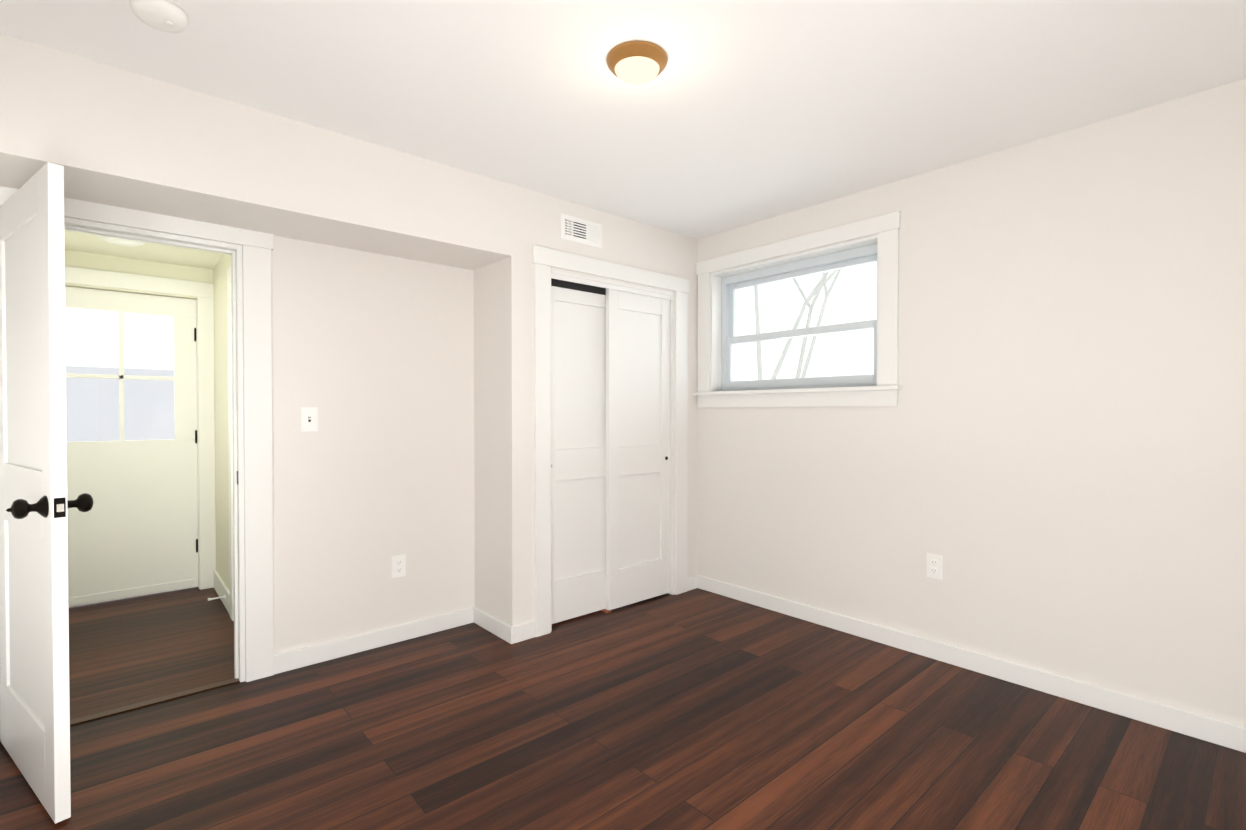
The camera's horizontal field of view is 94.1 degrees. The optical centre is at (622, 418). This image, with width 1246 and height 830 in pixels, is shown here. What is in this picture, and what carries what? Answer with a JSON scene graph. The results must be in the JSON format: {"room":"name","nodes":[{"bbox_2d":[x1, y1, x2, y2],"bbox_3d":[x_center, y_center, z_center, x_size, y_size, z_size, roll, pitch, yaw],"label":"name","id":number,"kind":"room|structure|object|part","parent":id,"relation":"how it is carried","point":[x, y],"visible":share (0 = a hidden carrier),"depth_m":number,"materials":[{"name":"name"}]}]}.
{"room":"empty bedroom","nodes":[
{"label":"empty bedroom","id":0,"kind":"room"},
{"bbox_2d":[65,250,204,563],"bbox_3d":[-3.238,0.074,3.747,0.930,2.200,0.120,-1,1,-41],"label":"wall","id":1,"kind":"structure","parent":0,"point":[72,258],"depth_m":3.73,"materials":[{"name":"white paint"}]},
{"bbox_2d":[65,286,197,606],"bbox_3d":[-3.234,0.176,3.743,0.782,1.975,0.051,-1,1,-41],"label":"exterior door","id":2,"kind":"structure","parent":1,"relation":"in","point":[133,532],"depth_m":3.78,"materials":[{"name":"white wood"}]},
{"bbox_3d":[-3.236,-0.271,3.740,0.540,0.830,0.004,-1,1,-41],"label":"panel","id":3,"kind":"part","parent":2,"relation":"part of","materials":[{"name":"clear glass"}]},
{"bbox_2d":[194,328,197,551],"bbox_3d":[-2.933,0.151,3.983,0.012,1.540,0.008,-1,1,-41],"label":"door hinges","id":4,"kind":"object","parent":2,"relation":"attached to","point":[195,438],"depth_m":3.98,"materials":[{"name":"black metal"}]},
{"bbox_2d":[65,266,215,589],"bbox_3d":[-3.185,0.124,3.702,0.950,2.100,0.023,-1,1,-41],"label":"trim","id":5,"kind":"structure","parent":1,"relation":"attached to","point":[203,292],"depth_m":3.97,"materials":[{"name":"white wood"}]},
{"bbox_2d":[65,230,223,268],"bbox_3d":[-2.747,-1.068,3.040,1.350,0.100,1.810,-1,1,-41],"label":"ceiling","id":6,"kind":"structure","parent":0,"point":[93,244],"depth_m":3.56,"materials":[{"name":"white paint"}]},
{"bbox_2d":[94,234,145,245],"bbox_3d":[-2.752,-0.987,3.176,0.240,0.065,0.240,-1,1,-41],"label":"light","id":7,"kind":"object","parent":6,"relation":"attached to","point":[118,241],"visible":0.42,"depth_m":3.15,"materials":[{"name":"white glass"}]},
{"bbox_2d":[205,254,230,590],"bbox_3d":[-2.285,0.077,3.459,0.120,2.200,1.811,-1,1,-41],"label":"wall","id":8,"kind":"structure","parent":0,"point":[216,276],"depth_m":3.76,"materials":[{"name":"white paint"}]},
{"bbox_2d":[208,595,224,600],"bbox_3d":[-2.501,1.106,3.568,0.088,0.024,0.024,-1,1,-41],"label":"door stop","id":9,"kind":"object","parent":8,"relation":"attached to","point":[209,599],"depth_m":3.56,"materials":[{"name":"white metal"}]},
{"bbox_2d":[213,570,229,614],"bbox_3d":[-2.582,1.114,3.736,0.014,0.120,0.780,-1,1,-41],"label":"baseboard","id":10,"kind":"structure","parent":8,"relation":"attached to","point":[221,588],"depth_m":3.65,"materials":[{"name":"white wood"}]},
{"bbox_2d":[227,266,233,620],"bbox_3d":[-2.027,0.156,3.101,0.028,2.050,0.890,-1,1,-41],"label":"trim","id":11,"kind":"structure","parent":8,"relation":"attached to","point":[229,311],"depth_m":3.37,"materials":[{"name":"white wood"}]},
{"bbox_2d":[73,218,474,654],"bbox_3d":[-1.682,0.171,2.706,2.087,2.030,0.120,-1,1,-41],"label":"wall","id":12,"kind":"structure","parent":0,"point":[373,357],"depth_m":2.96,"materials":[{"name":"white paint"}]},
{"bbox_2d":[0,162,92,823],"bbox_3d":[-1.962,0.221,1.905,0.766,1.928,0.188,0,1,35],"label":"bedroom door","id":13,"kind":"structure","parent":12,"relation":"in","point":[35,504],"depth_m":1.81,"materials":[{"name":"white wood"}]},
{"bbox_3d":[-1.694,0.262,1.721,0.097,0.066,0.188,0,1,35],"label":"knob","id":14,"kind":"part","parent":13,"relation":"part of","materials":[{"name":"black metal"}]},
{"bbox_3d":[-1.646,0.262,1.696,0.009,0.022,0.015,0,1,35],"label":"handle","id":15,"kind":"part","parent":13,"relation":"part of","materials":[{"name":"white metal"}]},
{"bbox_2d":[0,186,273,739],"bbox_3d":[-2.036,0.164,2.391,1.020,2.050,0.160,-1,1,-41],"label":"trim","id":16,"kind":"structure","parent":12,"relation":"attached to","point":[252,462],"depth_m":2.61,"materials":[{"name":"white wood"}]},
{"bbox_2d":[301,407,317,431],"bbox_3d":[-1.499,0.005,2.774,0.072,0.116,0.016,-1,1,-41],"label":"switch plate","id":17,"kind":"object","parent":12,"relation":"attached to","point":[309,418],"visible":1,"depth_m":2.77,"materials":[{"name":"white plastic"}]},
{"bbox_2d":[392,554,405,577],"bbox_3d":[-1.185,0.781,3.066,0.072,0.116,0.008,-1,1,-41],"label":"outlet","id":18,"kind":"object","parent":12,"relation":"attached to","point":[398,565],"visible":1,"depth_m":3.06,"materials":[{"name":"white plastic"}]},
{"bbox_2d":[0,34,697,626],"bbox_3d":[-0.994,-0.018,3.030,3.550,2.400,0.540,-1,1,-41],"label":"wall","id":19,"kind":"structure","parent":0,"point":[110,136],"depth_m":2.59,"materials":[{"name":"white paint"}]},
{"bbox_2d":[274,608,469,673],"bbox_3d":[-1.236,1.137,3.021,1.017,0.090,0.014,-1,1,-41],"label":"baseboard","id":20,"kind":"structure","parent":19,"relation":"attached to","point":[310,655],"depth_m":2.95,"materials":[{"name":"white wood"}]},
{"bbox_2d":[470,606,517,643],"bbox_3d":[-0.711,1.135,3.183,0.021,0.090,0.404,-1,1,-41],"label":"baseboard","id":21,"kind":"structure","parent":19,"relation":"attached to","point":[501,629],"depth_m":3.16,"materials":[{"name":"white wood"}]},
{"bbox_2d":[551,286,605,623],"bbox_3d":[-0.241,0.192,3.435,0.550,1.946,0.036,-1,1,-41],"label":"closet door","id":22,"kind":"structure","parent":19,"relation":"in","point":[578,402],"depth_m":3.41,"materials":[{"name":"white wood"}]},
{"bbox_2d":[551,278,605,294],"bbox_3d":[-0.085,-0.777,3.567,0.963,0.056,0.044,-1,1,-41],"label":"trim","id":23,"kind":"structure","parent":19,"relation":"attached to","point":[576,286],"depth_m":3.38,"materials":[{"name":"black metal"}]},
{"bbox_2d":[560,213,601,247],"bbox_3d":[-0.234,-1.071,3.321,0.295,0.140,0.012,-1,1,-41],"label":"air vent","id":24,"kind":"object","parent":19,"relation":"in","point":[579,230],"visible":1,"depth_m":3.31,"materials":[{"name":"white metal"}]},
{"bbox_2d":[532,245,688,636],"bbox_3d":[-0.057,0.123,3.556,1.229,2.105,0.133,-1,1,-41],"label":"trim","id":25,"kind":"structure","parent":19,"relation":"attached to","point":[544,259],"depth_m":3.31,"materials":[{"name":"white wood"}]},
{"bbox_2d":[606,288,669,609],"bbox_3d":[0.105,0.185,3.687,0.528,1.955,0.036,-1,1,-41],"label":"closet door","id":26,"kind":"structure","parent":19,"relation":"in","point":[637,447],"depth_m":3.67,"materials":[{"name":"white wood"}]},
{"bbox_2d":[0,587,1245,829],"bbox_3d":[-0.512,1.238,2.497,4.150,0.100,5.980,-1,1,-41],"label":"floor","id":27,"kind":"structure","parent":0,"point":[696,709],"depth_m":2.15,"materials":[{"name":"brown wood"}]},
{"bbox_2d":[0,678,239,743],"bbox_3d":[-2.017,1.186,2.382,0.740,0.006,0.050,-1,1,-41],"label":"trim","id":28,"kind":"structure","parent":27,"relation":"on","point":[147,703],"depth_m":2.41,"materials":[{"name":"wood"}]},
{"bbox_2d":[0,0,1245,239],"bbox_3d":[0.113,-1.264,1.760,3.950,0.120,3.890,-1,1,-41],"label":"ceiling","id":29,"kind":"structure","parent":0,"point":[734,114],"depth_m":2.05,"materials":[{"name":"white paint"}]},
{"bbox_2d":[130,0,188,32],"bbox_3d":[-1.362,-1.181,1.706,0.136,0.044,0.136,-1,1,-41],"label":"smoke detector","id":30,"kind":"object","parent":29,"relation":"attached to","point":[167,16],"visible":1,"depth_m":1.68,"materials":[{"name":"white plastic"}]},
{"bbox_2d":[606,40,667,84],"bbox_3d":[0.047,-1.176,1.949,0.206,0.060,0.206,-1,1,-41],"label":"flush light","id":31,"kind":"object","parent":29,"relation":"attached to","point":[637,62],"visible":1,"depth_m":1.90,"materials":[{"name":"white glass"}]},
{"bbox_3d":[0.047,-1.160,1.949,0.151,0.027,0.151,-1,1,-41],"label":"lamp shade","id":32,"kind":"part","parent":31,"relation":"part of","materials":[{"name":"white glass"}]},
{"bbox_2d":[697,79,1245,726],"bbox_3d":[1.427,-0.019,3.119,0.200,2.400,4.170,-1,1,-41],"label":"wall","id":33,"kind":"structure","parent":0,"point":[1045,459],"depth_m":2.51,"materials":[{"name":"white paint"}]},
{"bbox_2d":[693,211,902,407],"bbox_3d":[1.017,-0.566,3.517,0.230,0.995,1.381,-1,1,-41],"label":"window","id":34,"kind":"structure","parent":33,"relation":"in","point":[709,393],"depth_m":3.44,"materials":[{"name":"white wood"}]},
{"bbox_2d":[926,553,941,579],"bbox_3d":[1.531,0.729,2.852,0.008,0.116,0.072,-1,1,-41],"label":"electrical outlet","id":35,"kind":"object","parent":33,"relation":"attached to","point":[933,566],"visible":1,"depth_m":2.85,"materials":[{"name":"white plastic"}]},
{"bbox_2d":[690,575,1245,752],"bbox_3d":[1.532,1.139,2.831,0.040,0.090,3.120,-1,1,-41],"label":"baseboard","id":36,"kind":"structure","parent":33,"relation":"attached to","point":[1211,730],"depth_m":2.60,"materials":[{"name":"white wood"}]},
{"label":"outside","id":37,"kind":"structure","parent":0,"visible":0},
{"bbox_3d":[-2.791,4.228,7.800,60.000,0.200,70.000,-1,1,-41],"label":"ground","id":38,"kind":"structure","parent":37,"visible":0},
{"bbox_2d":[66,366,174,441],"bbox_3d":[-10.045,1.571,10.707,6.800,5.050,6.800,-1,1,-41],"label":"house","id":39,"kind":"structure","parent":38,"relation":"on","point":[140,406],"depth_m":10.15,"materials":[{"name":"white"}]},
{"bbox_2d":[754,269,840,379],"bbox_3d":[5.367,-3.217,12.663,10.711,14.611,8.006,-1,1,-41],"label":"tree","id":40,"kind":"object","parent":38,"relation":"on","point":[815,292],"depth_m":11.74,"materials":[{"name":"white plant"}]}
]}

